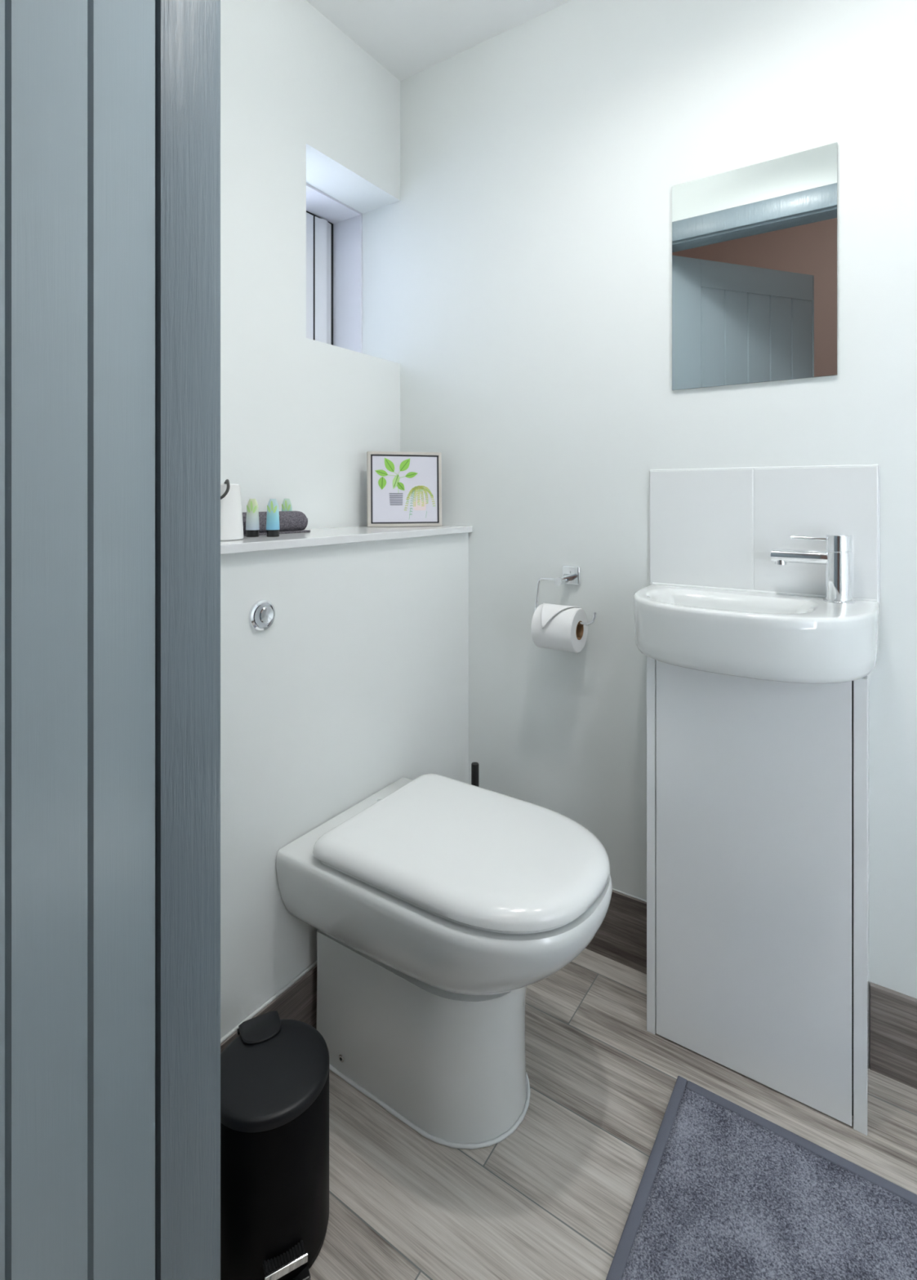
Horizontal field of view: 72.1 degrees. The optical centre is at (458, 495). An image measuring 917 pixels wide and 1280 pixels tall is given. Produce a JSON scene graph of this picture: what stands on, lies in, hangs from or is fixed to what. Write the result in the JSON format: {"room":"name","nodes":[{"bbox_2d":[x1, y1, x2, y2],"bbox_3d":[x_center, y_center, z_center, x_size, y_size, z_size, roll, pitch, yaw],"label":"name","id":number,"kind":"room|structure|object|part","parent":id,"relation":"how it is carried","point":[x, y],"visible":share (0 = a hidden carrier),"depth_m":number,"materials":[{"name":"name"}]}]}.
{"room":"bathroom","nodes":[
{"label":"bathroom","id":0,"kind":"room"},
{"bbox_2d":[220,0,399,529],"bbox_3d":[-0.575,-0.062,1.451,0.305,2.225,1.013,0,0,34],"label":"wall","id":1,"kind":"structure","parent":0,"point":[302,103],"depth_m":1.45,"materials":[{"name":"white paint"}]},
{"bbox_2d":[306,183,362,353],"bbox_3d":[-0.449,-0.606,1.765,0.161,0.461,0.351,0,0,34],"label":"window","id":2,"kind":"structure","parent":1,"relation":"in","point":[334,228],"depth_m":1.87,"materials":[{"name":"white paint"}]},
{"bbox_3d":[-0.482,-0.600,1.782,0.037,0.447,0.321,0,0,34],"label":"sash","id":3,"kind":"part","parent":2,"relation":"part of","materials":[{"name":"white plastic"}]},
{"bbox_2d":[220,532,468,1038],"bbox_3d":[-0.330,0.573,1.334,0.230,0.955,0.933,0,0,34],"label":"wall","id":4,"kind":"structure","parent":0,"point":[357,685],"depth_m":1.21,"materials":[{"name":"white paint"}]},
{"bbox_2d":[248,599,275,631],"bbox_3d":[-0.342,0.209,1.104,0.009,0.055,0.055,0,0,34],"label":"button","id":5,"kind":"object","parent":4,"relation":"attached to","point":[261,615],"visible":1,"depth_m":1.10,"materials":[{"name":"silver metal"}]},
{"bbox_2d":[220,964,317,1053],"bbox_3d":[-0.231,0.973,1.267,0.010,0.154,0.933,0,0,34],"label":"baseboard","id":6,"kind":"structure","parent":4,"relation":"attached to","point":[298,1002],"depth_m":1.16,"materials":[{"name":"brown wood"}]},
{"bbox_2d":[220,524,471,554],"bbox_3d":[-0.325,0.087,1.331,0.243,0.016,0.932,0,0,34],"label":"shelf","id":7,"kind":"object","parent":4,"relation":"on","point":[335,535],"depth_m":1.28,"materials":[{"name":"white laminate"}]},
{"bbox_2d":[220,479,244,541],"bbox_3d":[-0.434,0.025,1.139,0.085,0.109,0.090,0,0,9],"label":"lidded pot","id":8,"kind":"object","parent":7,"relation":"on","point":[231,511],"visible":0.54,"depth_m":1.12,"materials":[{"name":"white ceramic"}]},
{"bbox_3d":[-0.423,-0.008,1.101,0.043,0.043,0.035,0,0,-27],"label":"handle","id":9,"kind":"part","parent":8,"relation":"part of","materials":[{"name":"grey metal"}]},
{"bbox_2d":[245,498,259,537],"bbox_3d":[-0.399,0.042,1.222,0.026,0.074,0.026,0,0,0],"label":"toiletry tube","id":10,"kind":"object","parent":7,"relation":"on","point":[252,525],"visible":1,"depth_m":1.22,"materials":[{"name":"white plastic"}]},
{"bbox_2d":[246,501,256,513],"bbox_3d":[-0.400,0.021,1.217,0.020,0.024,0.005,0,0,6],"label":"print","id":11,"kind":"object","parent":10,"relation":"on","point":[251,505],"depth_m":1.22,"materials":[{"name":"green paint"}]},
{"bbox_2d":[266,498,279,537],"bbox_3d":[-0.361,0.042,1.226,0.026,0.074,0.026,0,0,0],"label":"toiletry tube","id":12,"kind":"object","parent":7,"relation":"on","point":[273,528],"visible":1,"depth_m":1.22,"materials":[{"name":"blue plastic"}]},
{"bbox_2d":[266,501,276,512],"bbox_3d":[-0.362,0.021,1.221,0.020,0.024,0.005,0,0,6],"label":"print","id":13,"kind":"object","parent":12,"relation":"on","point":[272,505],"depth_m":1.22,"materials":[{"name":"green paint"}]},
{"bbox_2d":[242,511,310,536],"bbox_3d":[-0.392,0.056,1.318,0.051,0.046,0.173,0,0,34],"label":"towel","id":14,"kind":"object","parent":7,"relation":"on","point":[290,522],"visible":0.52,"depth_m":1.33,"materials":[{"name":"grey fabric"}]},
{"bbox_2d":[281,498,292,511],"bbox_3d":[-0.383,0.042,1.408,0.026,0.074,0.026,0,0,0],"label":"toiletry tube","id":15,"kind":"object","parent":7,"relation":"on","point":[286,504],"visible":0.42,"depth_m":1.40,"materials":[{"name":"green plastic"}]},
{"bbox_2d":[366,451,441,527],"bbox_3d":[-0.139,-0.017,1.631,0.192,0.193,0.029,0,0,-15],"label":"framed picture","id":16,"kind":"object","parent":7,"relation":"on","point":[404,489],"visible":1,"depth_m":1.62,"materials":[{"name":"white paper"}]},
{"bbox_2d":[220,888,646,1044],"bbox_3d":[-0.020,0.894,1.125,0.519,0.006,0.933,0,0,34],"label":"trim","id":17,"kind":"structure","parent":4,"relation":"attached to","point":[230,1033],"depth_m":1.13,"materials":[{"name":"white plastic"}]},
{"bbox_2d":[306,0,570,80],"bbox_3d":[0.460,-1.215,0.851,2.690,0.080,1.175,0,0,34],"label":"ceiling","id":18,"kind":"structure","parent":0,"point":[407,37],"depth_m":1.56,"materials":[{"name":"white paint"}]},
{"bbox_2d":[309,948,916,1279],"bbox_3d":[-0.222,1.075,0.029,3.400,0.050,3.300,0,0,34],"label":"floor","id":19,"kind":"structure","parent":0,"point":[553,1199],"depth_m":1.00,"materials":[{"name":"brown wood"}]},
{"bbox_2d":[220,1010,328,1279],"bbox_3d":[-0.267,0.927,0.897,0.165,0.246,0.191,0,0,-28],"label":"pedal bin","id":20,"kind":"object","parent":19,"relation":"on","point":[274,1075],"visible":0.86,"depth_m":0.84,"materials":[{"name":"black metal"}]},
{"bbox_3d":[-0.269,0.817,0.900,0.165,0.020,0.165,0,0,-29],"label":"lid","id":21,"kind":"part","parent":20,"relation":"part of","materials":[{"name":"black plastic"}]},
{"bbox_3d":[-0.222,0.999,0.815,0.055,0.011,0.004,0,0,-29],"label":"pedal trim","id":22,"kind":"part","parent":20,"relation":"part of","materials":[{"name":"silver metal"}]},
{"bbox_2d":[275,773,612,1149],"bbox_3d":[-0.001,0.822,1.132,0.540,0.457,0.368,0,0,34],"label":"toilet","id":23,"kind":"object","parent":19,"relation":"on","point":[434,902],"visible":0.99,"depth_m":1.04,"materials":[{"name":"white ceramic"}]},
{"bbox_3d":[0.025,0.631,1.115,0.450,0.010,0.333,0,0,34],"label":"seat","id":24,"kind":"part","parent":23,"relation":"part of","materials":[{"name":"white plastic"}]},
{"bbox_3d":[0.026,0.610,1.115,0.468,0.032,0.353,0,0,34],"label":"lid","id":25,"kind":"part","parent":23,"relation":"part of","materials":[{"name":"white plastic"}]},
{"bbox_2d":[471,762,478,786],"bbox_3d":[0.041,0.857,1.567,0.080,0.385,0.080,0,0,34],"label":"toilet brush","id":26,"kind":"object","parent":19,"relation":"on","point":[474,766],"visible":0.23,"depth_m":1.56,"materials":[{"name":"black plastic"}]},
{"bbox_2d":[646,656,868,1135],"bbox_3d":[0.563,0.675,1.200,0.364,0.750,0.156,0,0,34],"label":"vanity cabinet","id":27,"kind":"object","parent":19,"relation":"on","point":[757,789],"visible":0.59,"depth_m":1.12,"materials":[{"name":"white laminate"}]},
{"bbox_3d":[0.419,0.675,1.297,0.016,0.750,0.156,0,0,34],"label":"panel","id":28,"kind":"part","parent":27,"relation":"part of","materials":[{"name":"white laminate"}]},
{"bbox_2d":[633,582,879,683],"bbox_3d":[0.518,0.244,1.151,0.415,0.112,0.274,0,0,34],"label":"basin","id":29,"kind":"object","parent":27,"relation":"in","point":[755,634],"visible":0.99,"depth_m":1.04,"materials":[{"name":"white ceramic"}]},
{"bbox_2d":[769,533,854,604],"bbox_3d":[0.656,0.131,1.171,0.136,0.122,0.050,0,0,34],"label":"tap","id":30,"kind":"object","parent":29,"relation":"on","point":[837,558],"visible":1,"depth_m":1.14,"materials":[{"name":"silver metal"}]},
{"bbox_3d":[0.640,0.114,1.182,0.098,0.026,0.026,0,0,34],"label":"spout","id":31,"kind":"part","parent":30,"relation":"part of","materials":[{"name":"silver metal"}]},
{"bbox_3d":[0.653,0.079,1.174,0.059,0.007,0.006,0,0,34],"label":"lever","id":32,"kind":"part","parent":30,"relation":"part of","materials":[{"name":"silver metal"}]},
{"bbox_3d":[0.706,0.675,1.104,0.020,0.750,0.156,0,0,34],"label":"panel","id":33,"kind":"part","parent":27,"relation":"part of","materials":[{"name":"white laminate"}]},
{"bbox_2d":[605,1075,916,1279],"bbox_3d":[0.561,1.044,0.660,0.807,0.010,0.602,0,0,34],"label":"bath mat","id":34,"kind":"object","parent":19,"relation":"on","point":[725,1191],"visible":1,"depth_m":0.92,"materials":[{"name":"grey fabric"}]},
{"bbox_2d":[362,0,916,1065],"bbox_3d":[0.729,-0.062,1.250,2.690,2.225,0.112,0,0,34],"label":"wall","id":35,"kind":"structure","parent":0,"point":[517,282],"depth_m":1.44,"materials":[{"name":"white paint"}]},
{"bbox_2d":[533,564,596,625],"bbox_3d":[0.257,0.227,1.459,0.153,0.125,0.070,0,0,34],"label":"toilet roll holder","id":36,"kind":"object","parent":35,"relation":"attached to","point":[571,574],"visible":0.89,"depth_m":1.47,"materials":[{"name":"silver metal"}]},
{"bbox_2d":[530,603,587,653],"bbox_3d":[0.229,0.300,1.439,0.099,0.102,0.110,0,0,34],"label":"toilet roll","id":37,"kind":"object","parent":36,"relation":"hanging from","point":[553,626],"visible":1,"depth_m":1.41,"materials":[{"name":"white paper"}]},
{"bbox_3d":[0.244,0.195,1.463,0.017,0.017,0.062,0,0,34],"label":"post","id":38,"kind":"part","parent":36,"relation":"part of","materials":[{"name":"silver metal"}]},
{"bbox_3d":[0.266,0.187,1.489,0.045,0.045,0.009,0,0,34],"label":"wall plate","id":39,"kind":"part","parent":36,"relation":"part of","materials":[{"name":"silver metal"}]},
{"bbox_2d":[585,889,646,973],"bbox_3d":[0.242,0.973,1.505,0.509,0.154,0.010,0,0,34],"label":"baseboard","id":40,"kind":"structure","parent":35,"relation":"attached to","point":[621,936],"depth_m":1.41,"materials":[{"name":"brown wood"}]},
{"bbox_2d":[671,142,836,390],"bbox_3d":[0.588,-0.447,1.274,0.305,0.438,0.006,0,0,34],"label":"wall mirror","id":41,"kind":"object","parent":35,"relation":"attached to","point":[754,246],"visible":1,"depth_m":1.26,"materials":[{"name":"white mirror"}]},
{"bbox_2d":[648,464,879,602],"bbox_3d":[0.594,0.069,1.269,0.421,0.253,0.008,0,0,34],"label":"tile backsplash","id":42,"kind":"structure","parent":35,"relation":"attached to","point":[719,527],"depth_m":1.26,"materials":[{"name":"white tile"}]},
{"bbox_2d":[869,982,916,1088],"bbox_3d":[1.241,0.973,0.831,1.171,0.154,0.010,0,0,34],"label":"baseboard","id":43,"kind":"structure","parent":35,"relation":"attached to","point":[892,1014],"depth_m":1.14,"materials":[{"name":"brown wood"}]},
{"bbox_3d":[0.238,-0.062,0.340,2.285,2.225,0.080,0,0,34],"label":"wall","id":44,"kind":"structure","parent":0,"visible":0},
{"bbox_2d":[0,0,155,1279],"bbox_3d":[-0.325,0.073,0.338,0.040,1.937,0.684,0,0,-4],"label":"door","id":45,"kind":"structure","parent":44,"relation":"in","point":[77,77],"depth_m":0.53,"materials":[{"name":"blue paint"}]},
{"bbox_3d":[-0.322,0.050,0.277,0.038,1.680,0.545,0,0,-4],"label":"board panel","id":46,"kind":"part","parent":45,"relation":"part of","materials":[{"name":"blue paint"}]},
{"bbox_3d":[-0.325,0.073,0.338,0.040,1.937,0.684,0,0,-4],"label":"frame","id":47,"kind":"part","parent":45,"relation":"part of","materials":[{"name":"blue paint"}]},
{"bbox_2d":[155,0,216,1279],"bbox_3d":[-0.022,0.058,0.519,0.763,1.984,0.086,0,0,34],"label":"trim","id":48,"kind":"structure","parent":44,"relation":"attached to","point":[185,30],"depth_m":0.71,"materials":[{"name":"blue paint"}]},
{"bbox_2d":[216,0,220,1279],"bbox_3d":[0.004,0.034,0.558,0.861,2.033,0.018,0,0,34],"label":"trim","id":49,"kind":"structure","parent":44,"relation":"attached to","point":[218,2],"depth_m":0.76,"materials":[{"name":"blue paint"}]}
]}

